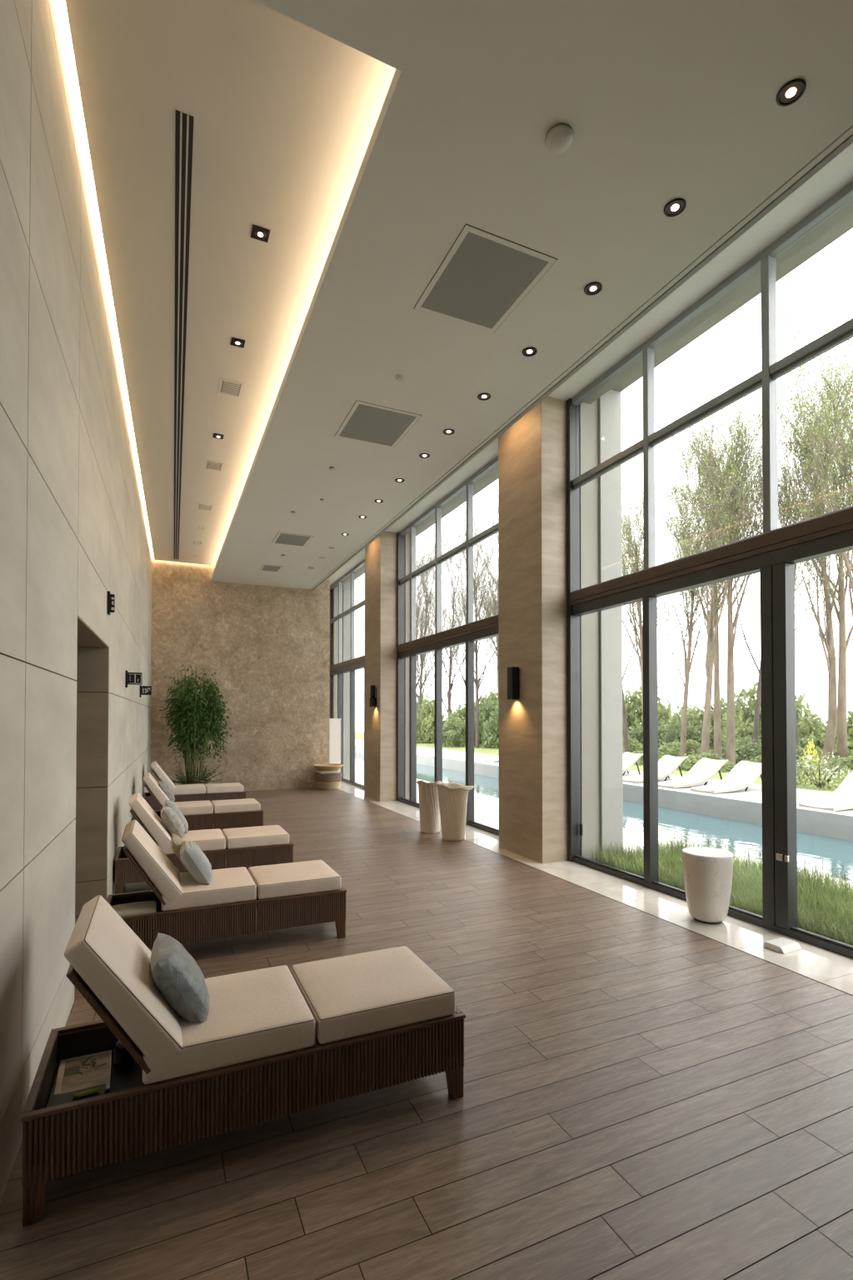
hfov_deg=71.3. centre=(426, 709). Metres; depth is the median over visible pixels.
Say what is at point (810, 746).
shrub
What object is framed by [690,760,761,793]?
lounger
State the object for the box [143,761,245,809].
lounger
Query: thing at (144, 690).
wall sign
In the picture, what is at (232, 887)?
seat cushion
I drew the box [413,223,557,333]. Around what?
ceiling vent
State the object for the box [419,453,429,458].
recessed light
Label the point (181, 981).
pillow
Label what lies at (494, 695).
shrub
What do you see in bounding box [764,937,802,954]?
box
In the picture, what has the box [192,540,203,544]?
ceiling vent
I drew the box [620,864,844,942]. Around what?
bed
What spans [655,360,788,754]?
tree
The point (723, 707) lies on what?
shrub
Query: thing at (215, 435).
recessed light
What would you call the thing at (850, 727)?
shrub
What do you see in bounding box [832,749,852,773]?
shrub
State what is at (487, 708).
shrub
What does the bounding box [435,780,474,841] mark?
ribbed vase
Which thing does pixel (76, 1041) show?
tray
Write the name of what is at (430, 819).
ribbed vase
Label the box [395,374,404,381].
smoke detector
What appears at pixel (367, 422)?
ceiling vent
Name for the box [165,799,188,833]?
pillow
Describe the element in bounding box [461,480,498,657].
tree
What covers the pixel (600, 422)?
pier
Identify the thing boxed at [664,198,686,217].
recessed light
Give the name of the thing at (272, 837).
cushion
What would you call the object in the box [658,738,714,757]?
shrub
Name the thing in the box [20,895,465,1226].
lounger
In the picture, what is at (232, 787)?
cushion
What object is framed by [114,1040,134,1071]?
canister
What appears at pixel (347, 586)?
pier
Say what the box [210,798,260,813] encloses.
cushion
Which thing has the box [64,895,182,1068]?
backrest cushion
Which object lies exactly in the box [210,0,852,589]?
ceiling
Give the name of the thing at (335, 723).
tall cabinet
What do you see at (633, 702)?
shrub
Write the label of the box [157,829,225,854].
seat cushion
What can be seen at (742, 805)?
terrace
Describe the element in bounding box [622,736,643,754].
shrub
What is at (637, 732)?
shrub
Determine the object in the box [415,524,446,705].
tree
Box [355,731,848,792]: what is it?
lawn
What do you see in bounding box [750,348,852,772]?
tree
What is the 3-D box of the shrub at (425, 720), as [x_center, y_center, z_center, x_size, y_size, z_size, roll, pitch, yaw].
[0.186,0.733,37.290,3.126,3.359,3.242,0,-1,-30]
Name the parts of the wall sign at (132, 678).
wall plate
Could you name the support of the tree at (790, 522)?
on the lawn at (358, 735)
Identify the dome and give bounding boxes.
[545,122,574,154]
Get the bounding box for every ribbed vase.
[416,780,440,833]
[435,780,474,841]
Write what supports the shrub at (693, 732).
on the lawn at (358, 735)
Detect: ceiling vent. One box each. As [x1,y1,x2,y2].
[173,110,194,559]
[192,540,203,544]
[196,525,204,529]
[197,503,213,511]
[204,460,224,471]
[217,377,244,398]
[259,564,283,572]
[271,531,314,547]
[334,400,422,448]
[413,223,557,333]
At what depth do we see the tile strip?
5.28 m
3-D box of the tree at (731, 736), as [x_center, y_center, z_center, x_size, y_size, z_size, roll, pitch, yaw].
[9.511,-4.356,18.773,4.406,12.690,5.193,-1,-1,45]
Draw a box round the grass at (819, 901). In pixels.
[590,831,852,945]
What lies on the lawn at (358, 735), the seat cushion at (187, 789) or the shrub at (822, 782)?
the shrub at (822, 782)
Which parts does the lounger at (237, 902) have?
fluted panel, fluted panel, rail, fluted panel, leg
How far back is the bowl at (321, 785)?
14.41 m
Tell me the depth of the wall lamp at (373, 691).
12.58 m
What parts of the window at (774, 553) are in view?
door pull, rail, rail, head rail, sill rail, rail, rail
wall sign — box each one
[107,590,114,614]
[125,670,142,687]
[140,685,151,697]
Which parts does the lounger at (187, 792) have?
fluted panel, rail, fluted panel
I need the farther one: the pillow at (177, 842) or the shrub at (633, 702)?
the shrub at (633, 702)
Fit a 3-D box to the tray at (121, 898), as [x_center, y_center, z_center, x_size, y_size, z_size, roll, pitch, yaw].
[-2.140,1.534,4.409,0.388,0.165,0.571,0,-1,-24]
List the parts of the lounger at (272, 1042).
leg, fluted panel, fluted panel, rail, fluted panel, leg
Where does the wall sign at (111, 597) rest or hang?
attached to the wall at (73, 531)
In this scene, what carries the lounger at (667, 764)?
on the terrace
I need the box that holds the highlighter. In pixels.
[73,1087,99,1099]
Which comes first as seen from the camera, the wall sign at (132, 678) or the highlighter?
the highlighter
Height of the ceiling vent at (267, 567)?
0.006 m
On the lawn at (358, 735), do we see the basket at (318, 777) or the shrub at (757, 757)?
the shrub at (757, 757)
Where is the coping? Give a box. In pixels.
[347,764,852,891]
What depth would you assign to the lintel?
5.74 m
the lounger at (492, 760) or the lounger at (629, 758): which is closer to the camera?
the lounger at (629, 758)
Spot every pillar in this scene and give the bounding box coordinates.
[365,531,397,801]
[498,395,568,863]
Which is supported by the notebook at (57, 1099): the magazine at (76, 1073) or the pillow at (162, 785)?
the magazine at (76, 1073)
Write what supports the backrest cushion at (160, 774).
on the lounger at (187, 792)
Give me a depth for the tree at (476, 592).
30.54 m
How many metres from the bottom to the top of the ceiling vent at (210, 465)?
0.006 m
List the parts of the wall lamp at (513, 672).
plate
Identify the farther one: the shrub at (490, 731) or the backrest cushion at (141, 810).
the shrub at (490, 731)
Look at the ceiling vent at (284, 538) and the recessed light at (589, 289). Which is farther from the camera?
the ceiling vent at (284, 538)
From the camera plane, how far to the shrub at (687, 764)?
17.77 m
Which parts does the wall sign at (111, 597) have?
wall plate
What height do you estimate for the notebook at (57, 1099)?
0.016 m
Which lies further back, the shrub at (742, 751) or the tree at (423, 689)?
the tree at (423, 689)
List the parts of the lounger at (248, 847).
leg, fluted panel, rail, fluted panel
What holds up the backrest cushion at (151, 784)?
on the lounger at (232, 813)
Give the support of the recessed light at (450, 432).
in the ceiling at (662, 102)
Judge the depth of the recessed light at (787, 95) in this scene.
3.06 m
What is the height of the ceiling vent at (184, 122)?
0.008 m
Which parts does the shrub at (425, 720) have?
stem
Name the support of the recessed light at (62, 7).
in the ceiling at (286, 112)
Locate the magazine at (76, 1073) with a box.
[54,1050,111,1094]
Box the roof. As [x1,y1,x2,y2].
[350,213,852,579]
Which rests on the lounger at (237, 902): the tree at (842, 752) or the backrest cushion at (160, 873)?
the backrest cushion at (160, 873)
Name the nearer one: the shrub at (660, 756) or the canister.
the canister
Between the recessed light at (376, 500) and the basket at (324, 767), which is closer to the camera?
the recessed light at (376, 500)
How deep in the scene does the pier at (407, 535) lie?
12.61 m
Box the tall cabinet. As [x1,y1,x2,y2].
[329,718,341,770]
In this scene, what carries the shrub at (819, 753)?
on the lawn at (358, 735)
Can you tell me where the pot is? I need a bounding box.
[181,781,204,784]
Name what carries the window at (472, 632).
attached to the lintel
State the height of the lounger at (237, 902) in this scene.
0.952 m
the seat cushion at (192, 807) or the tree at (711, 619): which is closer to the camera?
the seat cushion at (192, 807)
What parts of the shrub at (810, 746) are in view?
stem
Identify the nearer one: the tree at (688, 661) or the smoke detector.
the smoke detector
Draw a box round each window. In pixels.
[330,559,364,789]
[396,455,499,835]
[566,180,852,959]
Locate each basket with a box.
[313,763,343,770]
[314,772,342,782]
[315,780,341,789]
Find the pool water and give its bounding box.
[355,752,852,881]
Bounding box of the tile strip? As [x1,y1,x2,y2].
[338,780,852,995]
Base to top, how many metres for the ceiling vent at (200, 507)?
0.006 m
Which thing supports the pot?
on the floor
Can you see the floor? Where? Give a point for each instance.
(646, 1097)
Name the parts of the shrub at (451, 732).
stem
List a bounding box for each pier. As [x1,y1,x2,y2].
[331,580,350,779]
[405,533,409,799]
[579,389,623,861]
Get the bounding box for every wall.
[0,0,151,1200]
[150,559,329,790]
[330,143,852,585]
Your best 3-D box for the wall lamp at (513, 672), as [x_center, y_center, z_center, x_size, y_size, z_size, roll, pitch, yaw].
[1.121,-0.336,7.626,0.115,0.415,0.137,0,-1,-24]
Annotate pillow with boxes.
[150,932,209,1023]
[158,780,174,802]
[160,805,184,838]
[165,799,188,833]
[170,834,188,871]
[180,840,212,884]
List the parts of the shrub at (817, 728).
stem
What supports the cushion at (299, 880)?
on the lounger at (237, 902)
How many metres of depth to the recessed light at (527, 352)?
5.21 m
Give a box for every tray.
[33,1025,151,1110]
[110,893,165,912]
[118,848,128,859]
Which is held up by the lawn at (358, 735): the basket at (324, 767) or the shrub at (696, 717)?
the shrub at (696, 717)
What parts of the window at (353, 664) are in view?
rail, rail, head rail, rail, rail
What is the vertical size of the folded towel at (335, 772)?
0.091 m
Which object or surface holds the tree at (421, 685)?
on the lawn at (358, 735)
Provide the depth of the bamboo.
12.73 m
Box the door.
[74,615,108,916]
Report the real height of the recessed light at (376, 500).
0.009 m
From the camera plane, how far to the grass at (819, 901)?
5.84 m
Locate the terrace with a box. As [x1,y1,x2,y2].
[355,740,852,841]
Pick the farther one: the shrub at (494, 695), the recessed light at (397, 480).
the shrub at (494, 695)
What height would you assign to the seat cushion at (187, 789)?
0.132 m
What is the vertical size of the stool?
0.591 m
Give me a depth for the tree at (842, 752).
17.56 m
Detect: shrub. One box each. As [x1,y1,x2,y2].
[416,693,434,739]
[416,694,447,743]
[442,716,475,747]
[444,701,484,745]
[474,688,498,713]
[475,695,498,731]
[479,700,499,749]
[479,701,499,744]
[622,683,676,739]
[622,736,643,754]
[627,717,674,747]
[631,749,666,764]
[658,702,721,741]
[658,715,714,757]
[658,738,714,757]
[677,751,734,772]
[709,688,754,744]
[712,681,819,750]
[713,721,761,754]
[721,736,761,764]
[729,755,761,776]
[796,745,836,769]
[796,751,851,790]
[797,712,850,759]
[801,739,822,784]
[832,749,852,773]
[834,709,852,757]
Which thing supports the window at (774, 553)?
attached to the lintel
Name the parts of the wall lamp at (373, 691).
lamp shade, plate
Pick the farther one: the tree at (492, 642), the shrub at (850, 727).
the tree at (492, 642)
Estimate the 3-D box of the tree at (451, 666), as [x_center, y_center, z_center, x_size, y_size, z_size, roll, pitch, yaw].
[1.992,-4.993,34.505,5.591,14.378,4.855,1,-1,-33]
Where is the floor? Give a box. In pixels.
[0,787,852,1279]
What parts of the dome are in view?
mount plate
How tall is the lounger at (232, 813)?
0.952 m
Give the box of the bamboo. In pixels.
[159,665,232,784]
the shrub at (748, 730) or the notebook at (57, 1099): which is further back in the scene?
the shrub at (748, 730)
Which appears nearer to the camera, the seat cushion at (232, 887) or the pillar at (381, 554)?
the seat cushion at (232, 887)
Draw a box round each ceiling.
[65,0,395,565]
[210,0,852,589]
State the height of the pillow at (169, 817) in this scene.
0.309 m
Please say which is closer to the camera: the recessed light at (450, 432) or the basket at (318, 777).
the recessed light at (450, 432)
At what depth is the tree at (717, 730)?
19.93 m
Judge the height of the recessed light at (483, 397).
0.009 m
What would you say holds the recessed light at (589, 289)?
in the ceiling at (662, 102)
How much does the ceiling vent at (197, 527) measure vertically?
0.006 m
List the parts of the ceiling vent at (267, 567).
perforated panel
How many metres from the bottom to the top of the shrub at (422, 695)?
3.936 m
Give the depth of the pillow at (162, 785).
8.47 m
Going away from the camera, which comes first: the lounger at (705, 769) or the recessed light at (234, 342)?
the recessed light at (234, 342)
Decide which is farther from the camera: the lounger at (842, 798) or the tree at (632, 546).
the tree at (632, 546)
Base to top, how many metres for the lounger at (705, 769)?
0.601 m
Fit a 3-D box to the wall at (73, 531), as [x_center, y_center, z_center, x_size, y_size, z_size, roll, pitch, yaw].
[-3.160,-1.129,5.816,0.200,5.920,16.381,0,-1,-23]
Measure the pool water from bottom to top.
0.730 m
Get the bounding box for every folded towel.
[111,900,156,916]
[316,770,340,774]
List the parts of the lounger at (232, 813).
fluted panel, rail, fluted panel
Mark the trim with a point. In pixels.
(845, 140)
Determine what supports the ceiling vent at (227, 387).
in the ceiling at (286, 112)
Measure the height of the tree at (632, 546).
11.583 m
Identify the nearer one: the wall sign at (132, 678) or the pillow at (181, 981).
the pillow at (181, 981)
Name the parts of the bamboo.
stem, stem, stem, stem, stem, stem, stem, stem, stem, stem, stem, stem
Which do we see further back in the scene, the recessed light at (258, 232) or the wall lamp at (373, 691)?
the wall lamp at (373, 691)
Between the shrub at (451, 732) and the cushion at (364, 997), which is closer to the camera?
the cushion at (364, 997)
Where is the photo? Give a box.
[63,1065,79,1076]
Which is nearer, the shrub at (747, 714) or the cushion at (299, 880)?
the cushion at (299, 880)
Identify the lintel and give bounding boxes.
[336,200,852,587]
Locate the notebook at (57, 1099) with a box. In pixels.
[46,1068,105,1107]
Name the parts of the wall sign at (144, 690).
wall plate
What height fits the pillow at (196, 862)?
0.287 m
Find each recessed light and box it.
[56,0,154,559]
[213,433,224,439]
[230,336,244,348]
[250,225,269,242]
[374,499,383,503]
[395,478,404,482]
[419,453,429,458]
[443,428,454,434]
[477,392,490,400]
[522,346,537,356]
[584,281,602,295]
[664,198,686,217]
[776,78,806,106]
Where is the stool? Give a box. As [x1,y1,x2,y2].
[681,846,734,924]
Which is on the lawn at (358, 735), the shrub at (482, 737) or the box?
the shrub at (482, 737)
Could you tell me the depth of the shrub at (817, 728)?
19.97 m
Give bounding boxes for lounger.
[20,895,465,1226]
[106,820,346,949]
[114,792,293,894]
[133,772,263,830]
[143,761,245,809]
[485,758,499,762]
[622,751,643,775]
[623,755,688,782]
[658,757,729,788]
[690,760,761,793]
[799,770,852,810]
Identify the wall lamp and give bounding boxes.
[370,685,376,706]
[507,666,519,699]
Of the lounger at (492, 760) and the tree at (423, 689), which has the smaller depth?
the lounger at (492, 760)
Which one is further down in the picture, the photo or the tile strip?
the photo
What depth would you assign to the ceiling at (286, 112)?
4.04 m
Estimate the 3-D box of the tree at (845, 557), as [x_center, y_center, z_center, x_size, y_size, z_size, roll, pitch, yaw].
[11.164,-4.588,15.437,4.012,13.001,3.633,1,-1,-36]
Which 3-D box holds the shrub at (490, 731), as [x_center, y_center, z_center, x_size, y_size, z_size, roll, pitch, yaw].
[4.090,0.888,30.773,2.648,2.862,2.574,0,-1,-2]
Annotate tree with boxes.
[415,515,489,744]
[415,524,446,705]
[415,526,451,739]
[433,503,498,748]
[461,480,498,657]
[464,544,499,704]
[621,469,678,723]
[621,503,659,752]
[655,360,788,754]
[655,411,782,759]
[655,459,779,756]
[660,366,799,766]
[720,433,810,758]
[735,427,845,758]
[740,341,852,769]
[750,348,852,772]
[755,287,852,620]
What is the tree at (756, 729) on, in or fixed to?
on the lawn at (358, 735)
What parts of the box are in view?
plate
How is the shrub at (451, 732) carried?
on the lawn at (358, 735)
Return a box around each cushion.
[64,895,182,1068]
[121,820,182,903]
[129,792,171,849]
[142,965,315,1084]
[143,772,169,806]
[150,761,174,791]
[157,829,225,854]
[161,866,256,910]
[172,784,205,794]
[175,800,213,815]
[205,782,244,793]
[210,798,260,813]
[221,825,289,849]
[248,860,341,899]
[290,945,455,1044]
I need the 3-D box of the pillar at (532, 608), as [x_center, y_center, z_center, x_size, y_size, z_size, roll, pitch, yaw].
[1.431,-0.982,7.743,0.540,5.680,1.010,0,-1,-24]
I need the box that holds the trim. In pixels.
[310,125,852,589]
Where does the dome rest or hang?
attached to the ceiling at (662, 102)
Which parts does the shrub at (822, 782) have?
stem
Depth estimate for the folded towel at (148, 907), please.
4.21 m
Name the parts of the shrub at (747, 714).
stem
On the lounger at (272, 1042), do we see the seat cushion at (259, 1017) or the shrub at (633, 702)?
the seat cushion at (259, 1017)
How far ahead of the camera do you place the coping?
11.09 m
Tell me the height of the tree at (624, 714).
11.091 m
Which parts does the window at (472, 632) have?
rail, rail, sill rail, head rail, rail, rail, rail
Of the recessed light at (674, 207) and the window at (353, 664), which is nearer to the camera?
the recessed light at (674, 207)
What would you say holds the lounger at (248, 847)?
on the floor

